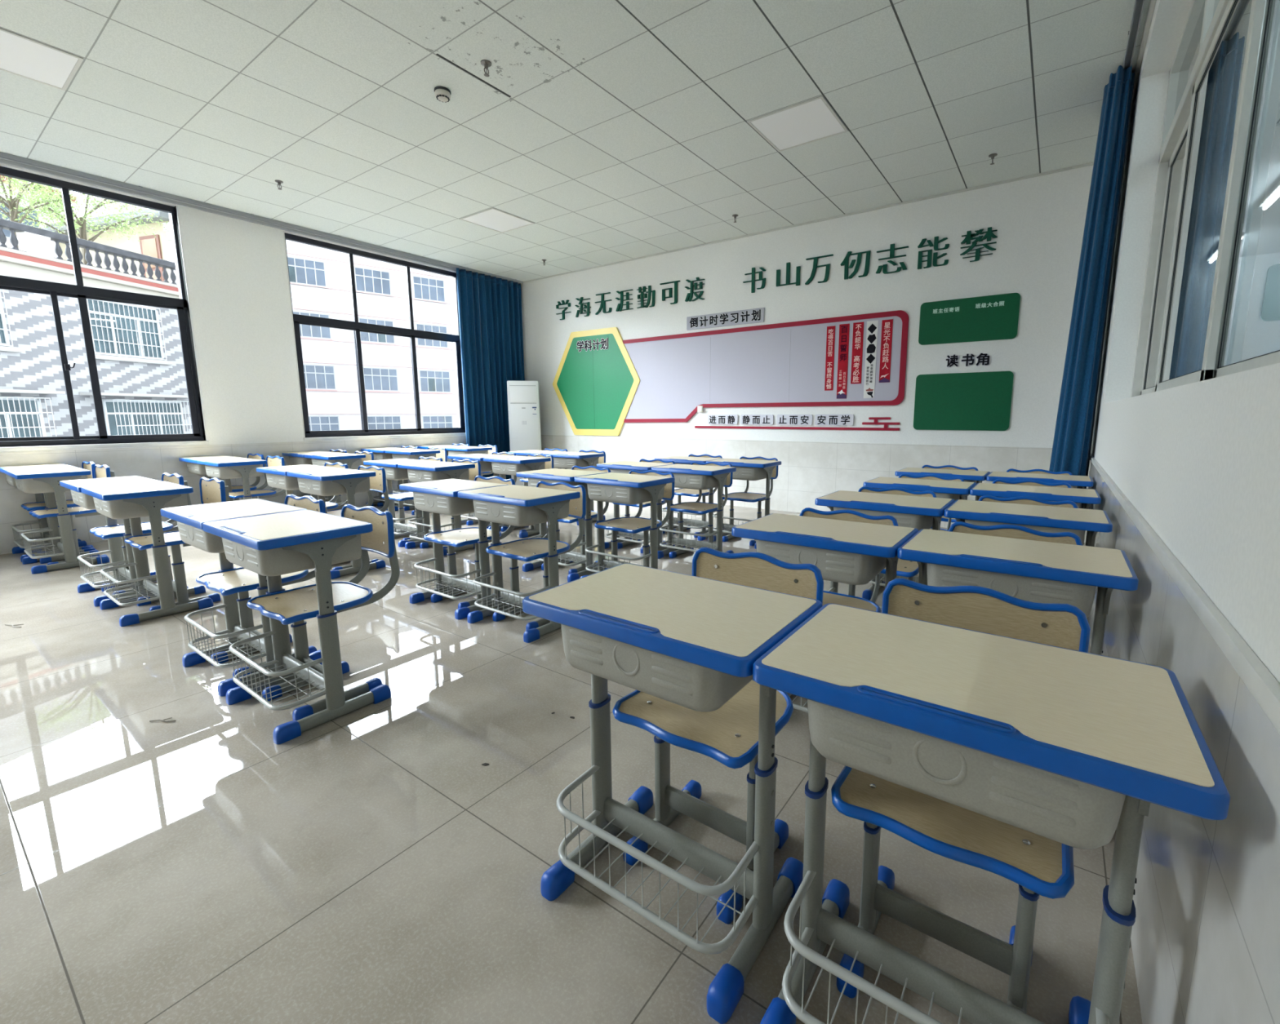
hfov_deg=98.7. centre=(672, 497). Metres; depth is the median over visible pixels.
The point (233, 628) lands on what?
basket
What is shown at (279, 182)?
sprinkler
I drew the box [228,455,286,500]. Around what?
chair
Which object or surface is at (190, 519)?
school desk
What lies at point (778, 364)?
display board
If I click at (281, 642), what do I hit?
basket
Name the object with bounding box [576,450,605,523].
chair
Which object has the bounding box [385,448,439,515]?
school desk
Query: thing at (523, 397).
air conditioner
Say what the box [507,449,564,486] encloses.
school desk
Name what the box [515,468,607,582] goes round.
school desk
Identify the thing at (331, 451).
chair
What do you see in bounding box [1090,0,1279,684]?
wall
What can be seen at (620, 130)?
ceiling
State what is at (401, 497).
chair
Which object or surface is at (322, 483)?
school desk
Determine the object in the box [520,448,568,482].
chair
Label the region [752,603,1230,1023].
school desk
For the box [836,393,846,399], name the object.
print
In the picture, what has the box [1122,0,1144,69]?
track
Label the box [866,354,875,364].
print
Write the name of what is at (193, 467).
school desk
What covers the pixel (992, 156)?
sprinkler
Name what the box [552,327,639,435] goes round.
board
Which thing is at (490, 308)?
curtain
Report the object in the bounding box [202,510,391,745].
school desk
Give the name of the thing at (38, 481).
school desk
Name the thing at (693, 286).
wall character
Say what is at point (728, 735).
chair
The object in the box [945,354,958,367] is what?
heading character
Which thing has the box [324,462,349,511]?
chair
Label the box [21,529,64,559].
basket
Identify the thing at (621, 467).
school desk
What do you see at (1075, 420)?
curtain
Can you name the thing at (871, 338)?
print
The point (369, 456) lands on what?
chair
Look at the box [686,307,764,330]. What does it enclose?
plate
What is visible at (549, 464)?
chair
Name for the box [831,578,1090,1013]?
chair
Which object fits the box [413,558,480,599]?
basket
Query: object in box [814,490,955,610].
school desk
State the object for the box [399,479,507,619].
school desk
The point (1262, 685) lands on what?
trim
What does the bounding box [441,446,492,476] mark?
school desk
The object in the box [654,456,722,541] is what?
school desk
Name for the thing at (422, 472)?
school desk
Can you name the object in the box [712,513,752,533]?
basket
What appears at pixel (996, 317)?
board
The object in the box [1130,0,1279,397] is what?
window
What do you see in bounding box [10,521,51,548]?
basket
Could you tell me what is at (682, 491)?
chair
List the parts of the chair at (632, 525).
leg, seat, leg, backrest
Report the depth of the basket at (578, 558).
4.18 m
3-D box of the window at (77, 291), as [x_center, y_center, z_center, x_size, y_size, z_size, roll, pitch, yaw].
[-5.773,-1.645,4.879,0.127,2.430,2.345,6,10,34]
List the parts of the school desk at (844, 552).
leg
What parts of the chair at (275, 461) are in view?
seat, backrest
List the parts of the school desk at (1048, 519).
leg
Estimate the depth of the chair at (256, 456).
6.04 m
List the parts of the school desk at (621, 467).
leg, leg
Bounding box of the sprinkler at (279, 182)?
[275,179,283,190]
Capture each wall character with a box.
[555,299,571,319]
[574,297,591,317]
[595,292,612,315]
[615,288,633,311]
[636,285,655,308]
[659,280,679,304]
[684,277,705,302]
[742,267,765,293]
[776,262,800,286]
[804,253,833,284]
[840,250,871,279]
[875,243,908,274]
[917,235,949,269]
[960,226,997,262]
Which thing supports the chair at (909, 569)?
on the floor
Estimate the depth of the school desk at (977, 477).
4.06 m
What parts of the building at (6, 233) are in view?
pane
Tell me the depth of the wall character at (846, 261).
6.06 m
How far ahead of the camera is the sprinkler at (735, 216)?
6.09 m
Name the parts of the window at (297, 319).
sash, sill, sash, sash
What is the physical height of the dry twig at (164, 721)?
0.006 m
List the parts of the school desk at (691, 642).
leg, leg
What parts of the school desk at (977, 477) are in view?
leg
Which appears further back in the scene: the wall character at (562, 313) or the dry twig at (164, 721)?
the wall character at (562, 313)
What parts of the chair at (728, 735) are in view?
leg, seat, leg, backrest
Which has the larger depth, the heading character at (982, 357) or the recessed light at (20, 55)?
the heading character at (982, 357)
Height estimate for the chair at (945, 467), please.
0.796 m
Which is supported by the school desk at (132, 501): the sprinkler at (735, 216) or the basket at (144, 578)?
the basket at (144, 578)
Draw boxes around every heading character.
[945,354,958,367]
[960,353,974,366]
[975,352,990,366]
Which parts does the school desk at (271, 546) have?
leg, leg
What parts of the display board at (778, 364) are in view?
slogan strip, slogan strip, slogan strip, slogan strip, slogan strip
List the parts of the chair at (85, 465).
seat, backrest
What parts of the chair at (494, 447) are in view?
backrest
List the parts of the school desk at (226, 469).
leg, leg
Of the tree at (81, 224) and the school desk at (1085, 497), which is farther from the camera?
the tree at (81, 224)
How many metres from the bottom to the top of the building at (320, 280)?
17.200 m
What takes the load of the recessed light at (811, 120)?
in the ceiling
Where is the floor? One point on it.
(366, 865)
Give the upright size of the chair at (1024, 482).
0.796 m
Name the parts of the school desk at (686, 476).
leg, leg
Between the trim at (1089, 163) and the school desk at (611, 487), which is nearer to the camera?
the school desk at (611, 487)
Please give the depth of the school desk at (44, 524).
4.78 m
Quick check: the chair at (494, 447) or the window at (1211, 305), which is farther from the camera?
the chair at (494, 447)
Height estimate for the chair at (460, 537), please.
0.796 m
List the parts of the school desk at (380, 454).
leg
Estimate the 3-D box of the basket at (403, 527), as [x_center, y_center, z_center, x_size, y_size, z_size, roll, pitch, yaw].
[-2.663,0.240,5.301,0.498,0.156,0.239,6,10,34]
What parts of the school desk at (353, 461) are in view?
leg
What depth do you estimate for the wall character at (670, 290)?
7.46 m
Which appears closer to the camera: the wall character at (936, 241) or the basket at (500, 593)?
the basket at (500, 593)
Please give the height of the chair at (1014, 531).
0.796 m
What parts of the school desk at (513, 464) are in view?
leg, leg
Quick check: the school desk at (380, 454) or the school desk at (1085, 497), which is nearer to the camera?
the school desk at (1085, 497)
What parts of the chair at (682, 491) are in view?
leg, seat, leg, backrest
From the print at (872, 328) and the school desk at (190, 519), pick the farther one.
the print at (872, 328)
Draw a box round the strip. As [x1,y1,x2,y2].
[694,417,899,431]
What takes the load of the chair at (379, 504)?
on the floor
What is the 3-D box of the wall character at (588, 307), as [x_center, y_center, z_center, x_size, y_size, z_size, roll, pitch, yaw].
[-1.378,-2.921,8.407,0.321,0.291,0.022,6,10,34]
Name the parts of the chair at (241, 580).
leg, seat, backrest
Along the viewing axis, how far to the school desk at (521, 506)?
3.04 m
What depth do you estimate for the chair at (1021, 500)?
2.73 m
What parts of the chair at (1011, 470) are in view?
backrest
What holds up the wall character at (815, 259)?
attached to the wall at (1039, 221)
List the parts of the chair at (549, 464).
backrest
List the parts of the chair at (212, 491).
seat, leg, leg, backrest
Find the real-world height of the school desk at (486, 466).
0.775 m
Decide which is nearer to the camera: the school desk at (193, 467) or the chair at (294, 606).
the chair at (294, 606)
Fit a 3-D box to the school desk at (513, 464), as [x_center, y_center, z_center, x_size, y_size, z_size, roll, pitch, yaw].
[-1.594,-0.028,5.702,0.604,0.775,0.428,6,10,35]
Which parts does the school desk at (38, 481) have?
leg, leg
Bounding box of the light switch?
[697,405,702,412]
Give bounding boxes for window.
[0,165,208,451]
[283,231,466,440]
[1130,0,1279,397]
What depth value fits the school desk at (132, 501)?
3.30 m
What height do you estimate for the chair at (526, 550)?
0.796 m
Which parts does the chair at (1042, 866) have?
leg, seat, backrest, leg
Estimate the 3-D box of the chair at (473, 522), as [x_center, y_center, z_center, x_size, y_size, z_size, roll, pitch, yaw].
[-2.025,-0.101,6.128,0.427,0.796,0.493,6,10,35]
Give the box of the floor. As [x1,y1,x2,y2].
[0,499,1142,1023]
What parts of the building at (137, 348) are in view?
pane, sill, pane, balustrade rail, cornice, pane, sill, pane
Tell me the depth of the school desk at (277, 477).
4.49 m
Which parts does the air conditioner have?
outlet panel, panel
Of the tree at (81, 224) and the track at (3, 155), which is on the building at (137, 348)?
the tree at (81, 224)
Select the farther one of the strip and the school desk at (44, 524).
the strip
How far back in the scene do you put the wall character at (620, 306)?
7.94 m
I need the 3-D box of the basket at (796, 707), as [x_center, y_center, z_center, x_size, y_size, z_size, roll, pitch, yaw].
[0.541,0.706,2.130,0.497,0.156,0.237,6,10,34]
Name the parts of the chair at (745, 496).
leg, seat, backrest, leg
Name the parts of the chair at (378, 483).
seat, backrest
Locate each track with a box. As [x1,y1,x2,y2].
[0,151,523,284]
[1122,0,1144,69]
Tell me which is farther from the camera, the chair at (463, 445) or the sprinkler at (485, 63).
the chair at (463, 445)
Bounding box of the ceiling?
[0,0,1150,281]
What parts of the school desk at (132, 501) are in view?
leg, leg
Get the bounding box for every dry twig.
[4,624,23,627]
[149,717,175,722]
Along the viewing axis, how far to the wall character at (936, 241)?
5.62 m
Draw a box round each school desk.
[0,463,93,562]
[5,466,110,573]
[59,475,161,607]
[80,481,213,626]
[160,498,321,697]
[178,455,239,481]
[196,457,267,501]
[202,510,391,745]
[256,464,337,500]
[281,451,336,502]
[286,467,386,579]
[304,453,365,504]
[360,447,410,511]
[363,458,432,547]
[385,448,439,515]
[397,461,475,555]
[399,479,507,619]
[417,444,462,461]
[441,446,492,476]
[447,453,511,528]
[457,484,580,643]
[483,455,551,537]
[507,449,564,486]
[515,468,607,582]
[522,564,822,1023]
[542,452,605,525]
[573,472,674,578]
[596,461,675,551]
[651,464,736,559]
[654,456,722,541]
[706,458,781,549]
[731,513,918,713]
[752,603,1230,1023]
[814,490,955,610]
[862,476,976,599]
[894,467,990,501]
[897,528,1138,655]
[943,499,1112,546]
[969,483,1101,545]
[986,471,1093,508]
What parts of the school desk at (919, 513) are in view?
leg, leg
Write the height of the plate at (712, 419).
0.128 m
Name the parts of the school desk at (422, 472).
leg, leg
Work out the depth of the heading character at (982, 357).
5.49 m
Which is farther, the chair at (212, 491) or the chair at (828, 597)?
the chair at (212, 491)
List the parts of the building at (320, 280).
open sash, pane, sill, pane, sill, pane, sill, pane, pane, sill, pane, sill, pane, open sash, sill, pane, pane, sill, pane, open sash, sill, pane, sill, pane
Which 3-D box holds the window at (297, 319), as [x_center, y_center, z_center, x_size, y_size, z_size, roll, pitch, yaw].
[-3.909,-2.048,7.532,0.127,2.430,2.340,6,10,34]
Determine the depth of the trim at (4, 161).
5.72 m
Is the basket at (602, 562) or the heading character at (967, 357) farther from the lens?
the heading character at (967, 357)
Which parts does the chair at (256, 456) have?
seat, backrest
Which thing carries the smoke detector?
attached to the ceiling
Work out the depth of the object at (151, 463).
5.60 m
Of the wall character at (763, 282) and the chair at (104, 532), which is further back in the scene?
the wall character at (763, 282)
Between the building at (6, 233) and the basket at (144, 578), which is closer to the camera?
the basket at (144, 578)
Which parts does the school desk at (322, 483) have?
leg, leg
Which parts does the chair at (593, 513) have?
leg, seat, leg, backrest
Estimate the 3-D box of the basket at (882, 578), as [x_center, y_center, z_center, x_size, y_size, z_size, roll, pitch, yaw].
[1.538,0.492,3.535,0.497,0.156,0.237,6,10,34]
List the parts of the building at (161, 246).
door panel, door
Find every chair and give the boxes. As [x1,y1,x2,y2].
[21,461,95,554]
[29,464,115,564]
[89,472,191,595]
[124,477,230,611]
[195,494,327,678]
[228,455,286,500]
[231,453,267,501]
[246,504,399,720]
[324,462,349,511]
[327,465,389,570]
[329,449,346,453]
[336,451,373,506]
[377,445,418,506]
[381,456,443,540]
[404,447,447,511]
[420,459,480,548]
[423,475,515,608]
[451,444,469,446]
[466,452,516,525]
[478,444,497,475]
[485,481,586,631]
[501,453,553,533]
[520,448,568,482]
[541,466,610,574]
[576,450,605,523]
[594,470,675,567]
[612,458,675,553]
[612,547,823,924]
[666,462,733,558]
[673,454,722,537]
[722,456,778,546]
[789,507,898,697]
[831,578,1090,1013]
[848,486,937,595]
[897,474,964,577]
[921,465,977,522]
[947,521,1083,546]
[977,495,1078,508]
[992,479,1071,488]
[1006,468,1072,475]
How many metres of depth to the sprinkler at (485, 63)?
3.44 m
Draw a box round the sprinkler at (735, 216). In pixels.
[732,214,737,222]
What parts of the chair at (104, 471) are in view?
leg, seat, leg, backrest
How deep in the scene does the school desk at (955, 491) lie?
3.44 m
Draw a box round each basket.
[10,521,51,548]
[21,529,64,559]
[77,550,130,588]
[99,563,159,606]
[184,604,266,668]
[228,631,325,711]
[372,488,398,502]
[392,489,414,506]
[392,515,417,534]
[408,517,454,542]
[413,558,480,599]
[461,513,478,519]
[473,572,550,620]
[528,534,586,566]
[555,765,759,955]
[585,544,651,573]
[604,517,649,543]
[659,524,717,552]
[662,507,708,528]
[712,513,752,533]
[782,871,1109,1023]
[791,696,808,713]
[869,575,916,586]
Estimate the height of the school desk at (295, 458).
0.775 m
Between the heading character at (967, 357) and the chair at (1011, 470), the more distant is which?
the heading character at (967, 357)
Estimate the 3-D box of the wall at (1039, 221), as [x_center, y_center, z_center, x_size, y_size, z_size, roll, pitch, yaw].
[0.704,-1.596,7.282,8.350,3.395,0.200,6,10,34]
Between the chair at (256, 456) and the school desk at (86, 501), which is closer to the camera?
the school desk at (86, 501)
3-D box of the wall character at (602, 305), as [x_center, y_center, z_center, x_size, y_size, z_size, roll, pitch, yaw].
[-1.036,-2.889,8.171,0.319,0.289,0.022,6,10,34]
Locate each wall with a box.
[0,163,466,452]
[520,164,1093,448]
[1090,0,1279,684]
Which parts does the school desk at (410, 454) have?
leg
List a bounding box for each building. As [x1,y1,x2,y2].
[0,174,77,257]
[0,217,192,437]
[42,208,177,284]
[82,194,457,431]
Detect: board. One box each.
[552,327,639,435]
[622,310,908,422]
[913,371,1013,431]
[918,293,1020,345]
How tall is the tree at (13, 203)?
2.960 m
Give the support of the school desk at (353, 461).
on the floor
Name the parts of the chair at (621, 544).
leg, backrest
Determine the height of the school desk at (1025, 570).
0.775 m
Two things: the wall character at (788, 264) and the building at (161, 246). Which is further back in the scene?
the building at (161, 246)
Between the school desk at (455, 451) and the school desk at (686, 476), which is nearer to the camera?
the school desk at (686, 476)
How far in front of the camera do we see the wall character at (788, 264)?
6.50 m
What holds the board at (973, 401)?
attached to the wall at (1039, 221)
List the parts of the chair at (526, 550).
leg, seat, leg, backrest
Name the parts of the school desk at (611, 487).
leg, leg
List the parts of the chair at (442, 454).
backrest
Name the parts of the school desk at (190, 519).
leg, leg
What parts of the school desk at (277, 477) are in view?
leg, leg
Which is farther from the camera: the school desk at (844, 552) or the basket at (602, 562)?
the basket at (602, 562)
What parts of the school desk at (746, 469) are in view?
leg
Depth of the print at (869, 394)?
6.15 m
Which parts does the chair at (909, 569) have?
leg, backrest, seat, leg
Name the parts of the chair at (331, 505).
seat, backrest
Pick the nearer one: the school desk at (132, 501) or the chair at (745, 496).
the school desk at (132, 501)
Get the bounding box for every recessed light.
[0,27,84,90]
[459,207,534,233]
[746,95,848,151]
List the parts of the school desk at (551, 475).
leg, leg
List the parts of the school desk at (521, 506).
leg, leg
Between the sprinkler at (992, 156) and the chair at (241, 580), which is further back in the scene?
the sprinkler at (992, 156)
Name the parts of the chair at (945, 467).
backrest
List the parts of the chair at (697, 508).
leg, seat, leg, backrest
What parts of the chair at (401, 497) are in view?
seat, leg, backrest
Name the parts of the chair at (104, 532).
leg, seat, backrest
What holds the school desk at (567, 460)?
on the floor
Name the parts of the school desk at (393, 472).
leg, leg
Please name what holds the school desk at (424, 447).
on the floor
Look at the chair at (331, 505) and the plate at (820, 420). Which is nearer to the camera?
the chair at (331, 505)
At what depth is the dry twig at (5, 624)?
3.19 m
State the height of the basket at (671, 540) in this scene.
0.156 m
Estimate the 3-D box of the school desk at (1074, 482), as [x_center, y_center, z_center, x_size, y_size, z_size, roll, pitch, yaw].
[2.562,0.230,3.902,0.604,0.775,0.428,6,10,34]
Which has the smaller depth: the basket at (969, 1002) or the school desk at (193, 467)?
the basket at (969, 1002)
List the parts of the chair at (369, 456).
leg, backrest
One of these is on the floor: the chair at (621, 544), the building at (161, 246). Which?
the chair at (621, 544)
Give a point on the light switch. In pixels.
(700, 408)
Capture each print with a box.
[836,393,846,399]
[866,333,876,343]
[866,344,875,353]
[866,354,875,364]
[866,391,872,397]
[867,324,876,333]
[879,377,889,382]
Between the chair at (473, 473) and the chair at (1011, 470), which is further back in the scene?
the chair at (473, 473)
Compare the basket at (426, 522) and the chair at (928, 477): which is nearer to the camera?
the chair at (928, 477)
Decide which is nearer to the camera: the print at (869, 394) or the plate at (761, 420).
the print at (869, 394)
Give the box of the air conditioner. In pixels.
[506,380,541,486]
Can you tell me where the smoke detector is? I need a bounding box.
[434,86,451,102]
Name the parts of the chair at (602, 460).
backrest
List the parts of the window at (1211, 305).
sash, pane, frame, pane, pane, pane, sash, pane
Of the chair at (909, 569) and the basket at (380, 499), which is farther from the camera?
the basket at (380, 499)
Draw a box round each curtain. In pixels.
[455,267,524,479]
[1048,64,1135,488]
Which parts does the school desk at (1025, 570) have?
leg, leg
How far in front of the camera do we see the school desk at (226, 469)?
5.29 m
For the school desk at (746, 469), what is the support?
on the floor
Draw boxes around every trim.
[0,157,509,281]
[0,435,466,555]
[523,161,1093,283]
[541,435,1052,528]
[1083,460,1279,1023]
[1089,453,1279,734]
[1131,0,1156,103]
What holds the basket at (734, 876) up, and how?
on the school desk at (691, 642)
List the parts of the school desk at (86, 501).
leg, leg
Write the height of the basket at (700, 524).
0.156 m
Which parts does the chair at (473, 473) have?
leg, backrest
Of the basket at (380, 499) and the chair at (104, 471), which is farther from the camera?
the basket at (380, 499)
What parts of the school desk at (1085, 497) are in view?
leg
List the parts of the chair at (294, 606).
leg, seat, backrest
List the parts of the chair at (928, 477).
backrest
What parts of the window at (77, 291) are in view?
sash, sash, handle, sill, sash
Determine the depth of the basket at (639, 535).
4.98 m
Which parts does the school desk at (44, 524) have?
leg, leg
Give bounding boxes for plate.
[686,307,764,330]
[707,414,737,424]
[740,414,773,425]
[776,414,812,425]
[814,414,853,425]
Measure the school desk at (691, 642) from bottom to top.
0.775 m
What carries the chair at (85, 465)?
on the floor
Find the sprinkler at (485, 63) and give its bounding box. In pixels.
[480,59,491,76]
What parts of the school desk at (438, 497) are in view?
leg, leg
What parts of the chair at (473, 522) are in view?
backrest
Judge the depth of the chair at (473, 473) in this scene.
5.10 m
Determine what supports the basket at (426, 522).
on the school desk at (422, 472)
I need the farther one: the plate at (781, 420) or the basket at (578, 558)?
the plate at (781, 420)
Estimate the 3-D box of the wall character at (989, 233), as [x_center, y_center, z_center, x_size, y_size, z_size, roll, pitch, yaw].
[3.004,-2.483,5.394,0.317,0.292,0.022,6,10,34]
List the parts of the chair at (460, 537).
leg, seat, leg, backrest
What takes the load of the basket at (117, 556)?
on the school desk at (86, 501)
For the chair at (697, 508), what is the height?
0.796 m
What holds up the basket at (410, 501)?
on the school desk at (410, 454)
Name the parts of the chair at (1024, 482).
backrest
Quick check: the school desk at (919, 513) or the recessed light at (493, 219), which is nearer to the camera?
the school desk at (919, 513)
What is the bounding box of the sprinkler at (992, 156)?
[988,153,997,164]
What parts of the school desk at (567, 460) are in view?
leg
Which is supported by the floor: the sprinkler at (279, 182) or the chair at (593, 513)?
the chair at (593, 513)
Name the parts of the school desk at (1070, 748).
leg, leg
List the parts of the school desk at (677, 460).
leg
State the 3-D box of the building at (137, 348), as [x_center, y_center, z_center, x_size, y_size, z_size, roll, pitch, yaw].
[-19.561,-1.327,11.993,9.550,9.580,17.600,1,9,10]
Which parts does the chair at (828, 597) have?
backrest, seat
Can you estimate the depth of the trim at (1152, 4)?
3.23 m
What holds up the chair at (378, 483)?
on the floor
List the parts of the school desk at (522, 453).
leg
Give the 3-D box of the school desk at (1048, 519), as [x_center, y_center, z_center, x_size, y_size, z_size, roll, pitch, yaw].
[1.594,0.436,2.542,0.604,0.775,0.428,6,10,34]
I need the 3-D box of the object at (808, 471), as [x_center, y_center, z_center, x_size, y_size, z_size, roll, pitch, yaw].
[0.646,-0.340,7.386,7.809,0.880,0.008,6,10,34]
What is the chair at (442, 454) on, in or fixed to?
on the floor
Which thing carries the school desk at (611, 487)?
on the floor
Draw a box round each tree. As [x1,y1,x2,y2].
[0,176,93,248]
[0,177,168,264]
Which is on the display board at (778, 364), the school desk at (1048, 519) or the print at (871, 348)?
the print at (871, 348)
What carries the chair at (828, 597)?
on the floor
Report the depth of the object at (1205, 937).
0.84 m
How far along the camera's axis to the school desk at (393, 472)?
5.19 m
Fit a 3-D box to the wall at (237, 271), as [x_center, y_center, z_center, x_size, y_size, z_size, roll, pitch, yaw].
[-5.526,-1.301,5.428,0.260,3.395,9.993,6,10,34]
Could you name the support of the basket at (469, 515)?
on the school desk at (486, 466)
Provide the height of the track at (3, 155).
0.034 m

